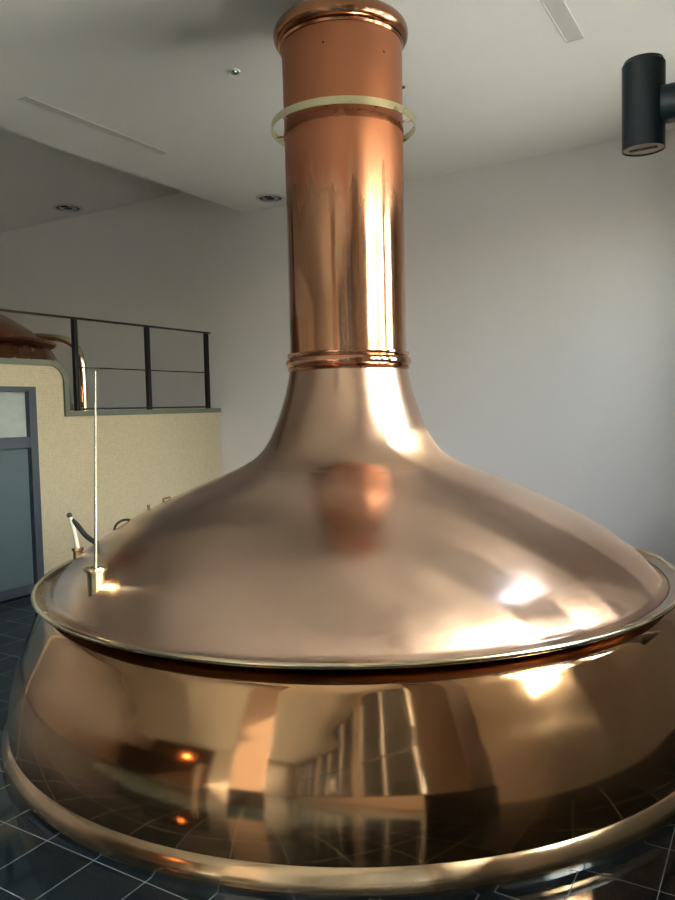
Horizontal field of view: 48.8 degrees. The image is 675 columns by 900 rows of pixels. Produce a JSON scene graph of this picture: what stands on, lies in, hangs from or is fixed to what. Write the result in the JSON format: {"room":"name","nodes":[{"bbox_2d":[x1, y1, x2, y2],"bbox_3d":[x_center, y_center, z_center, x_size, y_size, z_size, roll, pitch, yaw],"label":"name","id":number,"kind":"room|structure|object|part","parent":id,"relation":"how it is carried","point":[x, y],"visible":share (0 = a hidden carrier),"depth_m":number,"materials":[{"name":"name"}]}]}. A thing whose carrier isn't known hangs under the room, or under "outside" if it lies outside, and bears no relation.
{"room":"processing plant","nodes":[
{"label":"processing plant","id":0,"kind":"room"},
{"bbox_2d":[0,129,181,232],"bbox_3d":[-8.123,-2.816,3.473,6.839,0.300,16.370,1,4,31],"label":"ceiling","id":1,"kind":"structure","parent":0,"point":[35,177],"depth_m":8.68,"materials":[{"name":"white paint"}]},
{"bbox_2d":[52,204,83,212],"bbox_3d":[-3.479,-3.117,9.612,0.380,0.014,0.380,1,4,31],"label":"ceiling vent","id":2,"kind":"object","parent":1,"relation":"in","point":[71,208],"visible":1,"depth_m":9.59,"materials":[{"name":"grey metal"}]},
{"bbox_2d":[0,364,221,574],"bbox_3d":[-2.739,0.257,7.003,0.280,2.073,4.760,1,4,31],"label":"wall","id":3,"kind":"structure","parent":0,"point":[144,459],"depth_m":7.43,"materials":[{"name":"beige paint"}]},
{"bbox_2d":[0,386,43,601],"bbox_3d":[-3.281,0.430,5.901,0.124,1.880,2.095,1,4,31],"label":"door","id":4,"kind":"structure","parent":3,"relation":"in","point":[21,536],"depth_m":6.63,"materials":[{"name":"metal"}]},
{"bbox_3d":[-3.309,-0.263,5.868,0.015,0.403,1.945,1,4,31],"label":"transom pane","id":5,"kind":"part","parent":4,"relation":"part of","materials":[{"name":"glass"}]},
{"bbox_3d":[-2.993,1.281,6.379,0.012,0.088,0.922,1,4,31],"label":"kick plate","id":6,"kind":"part","parent":4,"relation":"part of","materials":[{"name":"grey metal"}]},
{"bbox_2d":[0,129,674,565],"bbox_3d":[-1.090,-0.991,8.835,13.450,4.280,0.200,1,4,31],"label":"wall","id":7,"kind":"structure","parent":0,"point":[540,289],"depth_m":7.23,"materials":[{"name":"paint"}]},
{"bbox_2d":[0,0,674,211],"bbox_3d":[-2.344,-2.563,0.035,6.610,0.680,16.370,1,4,31],"label":"ceiling","id":8,"kind":"structure","parent":0,"point":[487,82],"depth_m":5.16,"materials":[{"name":"white paint"}]},
{"bbox_2d":[18,96,167,154],"bbox_3d":[-1.896,-2.569,5.954,0.100,0.004,1.430,1,4,31],"label":"air slot","id":9,"kind":"object","parent":8,"relation":"attached to","point":[26,99],"visible":1,"depth_m":5.86,"materials":[{"name":"beige paint"}]},
{"bbox_2d":[227,68,240,75],"bbox_3d":[-0.696,-2.537,4.999,0.090,0.014,0.090,1,4,31],"label":"recessed light","id":10,"kind":"object","parent":8,"relation":"in","point":[232,71],"visible":1,"depth_m":4.99,"materials":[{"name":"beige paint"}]},
{"bbox_2d":[256,194,284,202],"bbox_3d":[-0.721,-2.710,8.025,0.310,0.014,0.310,1,4,31],"label":"ceiling vent","id":11,"kind":"object","parent":8,"relation":"in","point":[268,198],"visible":1,"depth_m":8.01,"materials":[{"name":"white metal"}]},
{"bbox_2d":[539,0,583,42],"bbox_3d":[1.139,-2.533,4.088,0.115,0.004,1.380,1,4,31],"label":"air slot","id":12,"kind":"object","parent":8,"relation":"attached to","point":[558,11],"visible":1,"depth_m":4.42,"materials":[{"name":"beige paint"}]},
{"bbox_2d":[0,594,674,899],"bbox_3d":[-5.180,1.736,2.037,13.450,0.200,16.370,1,4,31],"label":"floor","id":13,"kind":"structure","parent":0,"point":[36,863],"depth_m":2.63,"materials":[{"name":"tile"}]},
{"bbox_2d":[1,0,674,899],"bbox_3d":[0.073,-0.564,4.217,3.782,3.900,3.782,0,4,26],"label":"kettle","id":14,"kind":"object","parent":13,"relation":"on","point":[357,658],"visible":1,"depth_m":2.88,"materials":[{"name":"metal"}]},
{"bbox_2d":[66,512,97,560],"bbox_3d":[-1.402,0.498,4.080,0.218,0.304,0.114,1,4,31],"label":"valve","id":15,"kind":"object","parent":14,"relation":"attached to","point":[77,550],"depth_m":4.07,"materials":[{"name":"metal"}]},
{"bbox_2d":[83,371,107,596],"bbox_3d":[-1.082,0.167,3.285,0.106,1.022,0.106,1,4,31],"label":"thermometer","id":16,"kind":"object","parent":14,"relation":"attached to","point":[97,577],"depth_m":3.27,"materials":[{"name":"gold metal"}]},
{"bbox_3d":[-1.200,0.428,4.190,0.126,0.086,0.014,-2,3,-9],"label":"dome handle","id":17,"kind":"part","parent":14,"relation":"part of","materials":[{"name":"black paint"}]},
{"bbox_3d":[-8.260,0.779,3.834,5.900,1.649,15.910,1,4,31],"label":"floor","id":18,"kind":"structure","parent":0,"visible":0},
{"bbox_2d":[0,314,90,410],"bbox_3d":[-4.747,-1.659,7.624,3.782,2.623,3.782,0,4,26],"label":"kettle","id":19,"kind":"object","parent":18,"relation":"on","point":[16,341],"visible":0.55,"depth_m":7.56,"materials":[{"name":"red metal"}]},
{"bbox_3d":[-6.816,0.741,0.186,0.280,2.073,11.145,1,4,31],"label":"panelling","id":20,"kind":"object","parent":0,"visible":0},
{"bbox_2d":[0,358,220,416],"bbox_3d":[-5.615,-0.229,2.180,0.320,0.522,15.910,1,4,31],"label":"coping","id":21,"kind":"object","parent":20,"relation":"on","point":[59,367],"visible":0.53,"depth_m":7.09,"materials":[{"name":"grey stone"}]},
{"bbox_2d":[0,309,210,410],"bbox_3d":[-3.113,-0.752,6.145,0.050,0.894,6.260,1,4,31],"label":"railing","id":22,"kind":"object","parent":21,"relation":"on","point":[74,328],"visible":0.93,"depth_m":7.90,"materials":[{"name":"black metal"}]},
{"bbox_3d":[-3.715,-1.120,5.130,0.050,0.016,3.949,1,4,31],"label":"handrail","id":23,"kind":"part","parent":22,"relation":"part of","materials":[{"name":"black metal"}]},
{"bbox_3d":[-2.513,-0.815,7.148,0.044,0.877,0.044,1,4,31],"label":"post","id":24,"kind":"part","parent":22,"relation":"part of","materials":[{"name":"black metal"}]},
{"bbox_3d":[-2.111,-1.311,7.812,0.050,0.016,2.310,1,4,31],"label":"handrail","id":25,"kind":"part","parent":22,"relation":"part of","materials":[{"name":"black metal"}]},
{"bbox_3d":[-2.021,-0.853,7.971,0.012,0.012,1.880,1,4,31],"label":"rail","id":26,"kind":"part","parent":22,"relation":"part of","materials":[{"name":"black metal"}]},
{"bbox_3d":[-2.011,-0.453,7.994,0.028,0.018,1.880,1,4,31],"label":"rail","id":27,"kind":"part","parent":22,"relation":"part of","materials":[{"name":"black metal"}]},
{"bbox_3d":[-2.026,-0.873,7.961,0.044,0.877,0.044,1,4,31],"label":"post","id":28,"kind":"part","parent":22,"relation":"part of","materials":[{"name":"black metal"}]},
{"bbox_3d":[-1.540,-0.931,8.775,0.044,0.877,0.044,1,4,31],"label":"post","id":29,"kind":"part","parent":22,"relation":"part of","materials":[{"name":"black metal"}]},
{"bbox_3d":[0.934,-0.417,1.303,0.490,3.900,0.510,1,4,31],"label":"pillar","id":30,"kind":"structure","parent":0,"visible":0},
{"bbox_2d":[622,53,674,156],"bbox_3d":[0.652,-0.683,1.453,0.184,0.172,0.100,1,4,31],"label":"wall spotlight","id":31,"kind":"object","parent":30,"relation":"attached to","point":[648,103],"visible":1,"depth_m":1.45,"materials":[{"name":"metal"}]},
{"bbox_3d":[0.682,-0.677,1.435,0.102,0.072,0.072,1,4,31],"label":"lamp arm","id":32,"kind":"part","parent":31,"relation":"part of","materials":[{"name":"metal"}]}
]}

